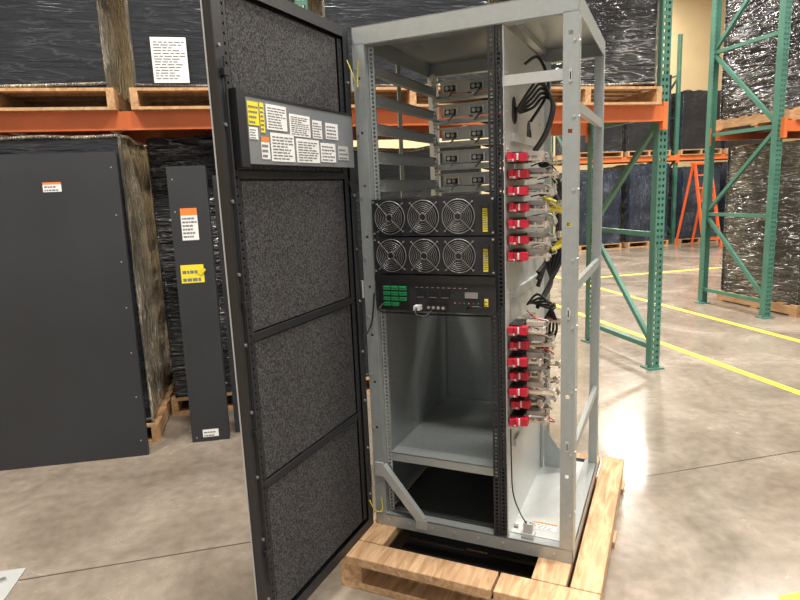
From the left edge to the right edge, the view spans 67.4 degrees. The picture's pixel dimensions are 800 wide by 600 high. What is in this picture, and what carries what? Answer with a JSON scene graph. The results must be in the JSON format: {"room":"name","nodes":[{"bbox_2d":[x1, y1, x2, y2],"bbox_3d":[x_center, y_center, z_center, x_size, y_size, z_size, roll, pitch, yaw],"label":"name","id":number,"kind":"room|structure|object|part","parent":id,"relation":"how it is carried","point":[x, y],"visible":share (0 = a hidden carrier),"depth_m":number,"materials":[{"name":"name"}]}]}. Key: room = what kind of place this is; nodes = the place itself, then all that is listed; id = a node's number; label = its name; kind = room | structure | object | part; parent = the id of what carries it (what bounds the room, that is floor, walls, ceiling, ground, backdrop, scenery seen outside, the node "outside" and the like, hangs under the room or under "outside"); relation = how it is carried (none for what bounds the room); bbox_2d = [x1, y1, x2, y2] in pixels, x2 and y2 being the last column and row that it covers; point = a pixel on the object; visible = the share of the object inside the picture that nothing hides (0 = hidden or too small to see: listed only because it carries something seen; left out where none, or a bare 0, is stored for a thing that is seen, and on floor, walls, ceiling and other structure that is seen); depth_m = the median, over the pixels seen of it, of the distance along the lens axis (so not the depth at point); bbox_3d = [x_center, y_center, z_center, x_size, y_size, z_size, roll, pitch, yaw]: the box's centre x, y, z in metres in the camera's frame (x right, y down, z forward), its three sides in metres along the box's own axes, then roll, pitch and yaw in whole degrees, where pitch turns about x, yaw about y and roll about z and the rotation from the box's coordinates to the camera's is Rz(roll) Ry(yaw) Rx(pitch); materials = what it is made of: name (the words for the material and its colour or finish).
{"room":"warehouse","nodes":[
{"label":"warehouse","id":0,"kind":"room"},
{"bbox_2d":[0,240,799,599],"bbox_3d":[3.164,0.322,6.558,27.000,0.102,23.000,-5,11,-13],"label":"floor","id":1,"kind":"structure","parent":0,"point":[709,505],"depth_m":3.26,"materials":[{"name":"concrete"}]},
{"bbox_2d":[0,568,26,599],"bbox_3d":[-1.700,1.167,2.477,0.160,0.100,0.300,-4,10,-10],"label":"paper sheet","id":2,"kind":"object","parent":1,"relation":"on","point":[8,578],"visible":1,"depth_m":2.56,"materials":[{"name":"white paper"}]},
{"bbox_2d":[0,151,149,470],"bbox_3d":[-2.272,0.094,3.568,1.300,1.869,0.128,-4,10,-9],"label":"panel","id":3,"kind":"object","parent":1,"relation":"on","point":[71,389],"visible":1,"depth_m":3.60,"materials":[{"name":"black metal"}]},
{"bbox_2d":[0,134,173,443],"bbox_3d":[-2.678,-0.073,4.185,1.860,2.008,1.250,-5,11,-13],"label":"wooden pallet","id":4,"kind":"object","parent":1,"relation":"on","point":[141,236],"visible":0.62,"depth_m":3.96,"materials":[{"name":"brown wood"}]},
{"bbox_2d":[146,135,232,415],"bbox_3d":[-1.338,-0.265,4.898,1.050,2.019,1.100,-5,11,-13],"label":"wooden pallet","id":5,"kind":"object","parent":1,"relation":"on","point":[163,152],"visible":0.23,"depth_m":4.26,"materials":[{"name":"brown wood"}]},
{"bbox_2d":[166,165,229,442],"bbox_3d":[-1.295,0.044,3.874,0.235,1.781,0.154,-4,10,-9],"label":"filler panel","id":6,"kind":"object","parent":1,"relation":"on","point":[188,191],"visible":1,"depth_m":3.84,"materials":[{"name":"black metal"}]},
{"bbox_2d":[212,175,239,432],"bbox_3d":[-1.091,0.041,4.009,0.160,1.720,0.140,-5,11,-12],"label":"filler panel","id":7,"kind":"object","parent":1,"relation":"on","point":[214,178],"visible":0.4,"depth_m":3.97,"materials":[{"name":"black metal"}]},
{"bbox_2d":[0,0,672,370],"bbox_3d":[-0.769,-1.686,4.525,5.702,4.900,1.143,-5,11,-13],"label":"rack","id":8,"kind":"object","parent":1,"relation":"on","point":[138,125],"visible":0.39,"depth_m":4.69,"materials":[{"name":"orange metal"}]},
{"bbox_2d":[0,0,133,112],"bbox_3d":[-2.602,-2.214,3.971,1.360,2.018,1.250,-5,11,-13],"label":"wooden pallet","id":9,"kind":"object","parent":8,"relation":"on","point":[56,55],"visible":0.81,"depth_m":3.62,"materials":[{"name":"brown wood"}]},
{"bbox_2d":[124,0,209,110],"bbox_3d":[-1.358,-2.337,4.251,1.020,2.057,1.250,-5,11,-13],"label":"wooden pallet","id":10,"kind":"object","parent":8,"relation":"on","point":[166,41],"visible":0.56,"depth_m":3.74,"materials":[{"name":"brown wood"}]},
{"bbox_2d":[304,0,492,108],"bbox_3d":[-0.093,-2.393,4.547,1.220,1.957,1.250,-5,11,-13],"label":"wooden pallet","id":11,"kind":"object","parent":8,"relation":"on","point":[349,14],"visible":0.14,"depth_m":4.05,"materials":[{"name":"brown wood"}]},
{"bbox_2d":[490,0,661,106],"bbox_3d":[1.202,-2.452,4.851,1.240,1.856,1.250,-5,11,-13],"label":"wooden pallet","id":12,"kind":"object","parent":8,"relation":"on","point":[629,29],"visible":0.29,"depth_m":4.45,"materials":[{"name":"brown wood"}]},
{"bbox_2d":[354,145,481,393],"bbox_3d":[0.015,-0.322,5.216,1.150,1.907,1.100,-5,11,-13],"label":"wooden pallet","id":13,"kind":"object","parent":1,"relation":"on","point":[387,172],"visible":0.12,"depth_m":4.59,"materials":[{"name":"brown wood"}]},
{"bbox_2d":[340,453,624,599],"bbox_3d":[0.464,0.996,2.779,1.000,0.150,1.255,2,11,24],"label":"wooden pallet","id":14,"kind":"object","parent":1,"relation":"on","point":[418,570],"visible":0.49,"depth_m":2.37,"materials":[{"name":"brown wood"}]},
{"bbox_2d":[200,0,604,599],"bbox_3d":[0.228,-0.015,2.296,0.878,2.030,1.591,2,11,24],"label":"tall cabinet","id":15,"kind":"object","parent":14,"relation":"on","point":[460,314],"visible":1,"depth_m":2.26,"materials":[{"name":"metal"}]},
{"bbox_3d":[-0.318,0.043,2.099,0.046,2.030,0.769,2,11,24],"label":"door","id":16,"kind":"part","parent":15,"relation":"part of","materials":[{"name":"black metal"}]},
{"bbox_3d":[-0.326,-0.544,1.987,0.026,0.215,0.672,2,11,24],"label":"door label plate","id":17,"kind":"part","parent":15,"relation":"part of","materials":[{"name":"black metal"}]},
{"bbox_3d":[-0.063,-0.027,2.458,0.023,1.900,0.050,2,11,24],"label":"rack rail","id":18,"kind":"part","parent":15,"relation":"part of","materials":[{"name":"metal"}]},
{"bbox_3d":[0.403,-0.083,2.629,0.833,2.030,0.824,2,11,24],"label":"frame","id":19,"kind":"part","parent":15,"relation":"part of","materials":[{"name":"metal"}]},
{"bbox_3d":[0.369,-0.004,2.233,0.050,1.900,0.050,2,11,24],"label":"rack rail","id":20,"kind":"part","parent":15,"relation":"part of","materials":[{"name":"black metal"}]},
{"bbox_2d":[557,170,621,250],"bbox_3d":[4.570,-2.208,14.604,1.106,1.883,1.207,-5,11,-13],"label":"wooden pallet","id":21,"kind":"object","parent":1,"relation":"on","point":[610,218],"visible":0.34,"depth_m":14.06,"materials":[{"name":"brown wood"}]},
{"bbox_2d":[603,163,669,247],"bbox_3d":[5.808,-2.359,14.876,1.112,1.980,1.206,-5,11,-13],"label":"wooden pallet","id":22,"kind":"object","parent":1,"relation":"on","point":[636,188],"visible":0.56,"depth_m":14.30,"materials":[{"name":"brown wood"}]},
{"bbox_2d":[550,34,770,246],"bbox_3d":[6.534,-3.882,14.917,5.692,4.900,1.143,-5,11,-13],"label":"rack","id":23,"kind":"object","parent":1,"relation":"on","point":[675,158],"visible":0.21,"depth_m":14.46,"materials":[{"name":"orange metal"}]},
{"bbox_2d":[554,125,622,160],"bbox_3d":[4.497,-3.968,14.385,1.150,1.157,1.200,-5,11,-13],"label":"wooden pallet","id":24,"kind":"object","parent":23,"relation":"on","point":[612,141],"visible":0.18,"depth_m":13.96,"materials":[{"name":"brown wood"}]},
{"bbox_2d":[621,75,671,156],"bbox_3d":[5.726,-4.417,14.605,1.150,1.859,1.200,-5,11,-13],"label":"wooden pallet","id":25,"kind":"object","parent":23,"relation":"on","point":[633,134],"visible":0.15,"depth_m":14.10,"materials":[{"name":"brown wood"}]},
{"bbox_2d":[669,90,721,155],"bbox_3d":[7.123,-4.361,14.953,1.150,1.510,1.200,-5,11,-13],"label":"wooden pallet","id":26,"kind":"object","parent":23,"relation":"on","point":[693,104],"visible":0.57,"depth_m":14.39,"materials":[{"name":"brown wood"}]},
{"bbox_2d":[716,125,763,153],"bbox_3d":[8.374,-4.291,15.268,1.150,1.157,1.200,-5,11,-13],"label":"wooden pallet","id":27,"kind":"object","parent":23,"relation":"on","point":[725,144],"visible":0.09,"depth_m":14.73,"materials":[{"name":"brown wood"}]},
{"bbox_2d":[667,166,720,243],"bbox_3d":[7.199,-2.431,15.203,1.105,1.889,1.209,-5,11,-13],"label":"wooden pallet","id":28,"kind":"object","parent":1,"relation":"on","point":[690,212],"visible":0.42,"depth_m":14.64,"materials":[{"name":"brown wood"}]},
{"bbox_2d":[675,162,721,247],"bbox_3d":[6.945,-2.199,13.894,0.495,1.938,1.008,-5,11,-13],"label":"step ladder","id":29,"kind":"object","parent":1,"relation":"on","point":[694,164],"visible":0.56,"depth_m":13.69,"materials":[{"name":"orange metal"}]},
{"bbox_2d":[697,161,727,235],"bbox_3d":[8.443,-2.580,15.474,1.117,1.982,1.206,-5,11,-13],"label":"wooden pallet","id":30,"kind":"object","parent":1,"relation":"on","point":[723,170],"visible":0.12,"depth_m":14.93,"materials":[{"name":"brown wood"}]},
{"bbox_2d":[694,0,799,318],"bbox_3d":[5.236,-2.403,7.086,2.922,4.900,1.143,-5,11,-13],"label":"rack","id":31,"kind":"object","parent":1,"relation":"on","point":[781,128],"visible":1,"depth_m":6.80,"materials":[{"name":"green metal"}]},
{"bbox_2d":[716,0,799,130],"bbox_3d":[4.583,-2.949,6.809,1.200,1.855,1.200,-5,11,-13],"label":"wooden pallet","id":32,"kind":"object","parent":31,"relation":"on","point":[754,64],"visible":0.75,"depth_m":6.78,"materials":[{"name":"brown wood"}]},
{"bbox_2d":[717,140,799,317],"bbox_3d":[4.790,-0.916,7.209,1.150,1.969,1.200,-5,11,-13],"label":"wooden pallet","id":33,"kind":"object","parent":1,"relation":"on","point":[748,194],"visible":0.76,"depth_m":7.07,"materials":[{"name":"brown wood"}]},
{"bbox_2d":[144,0,799,233],"bbox_3d":[0.305,-5.569,16.955,27.000,8.000,0.200,-5,11,-13],"label":"wall","id":34,"kind":"structure","parent":0,"point":[690,18],"depth_m":18.54,"materials":[{"name":"beige paint"}]}
]}

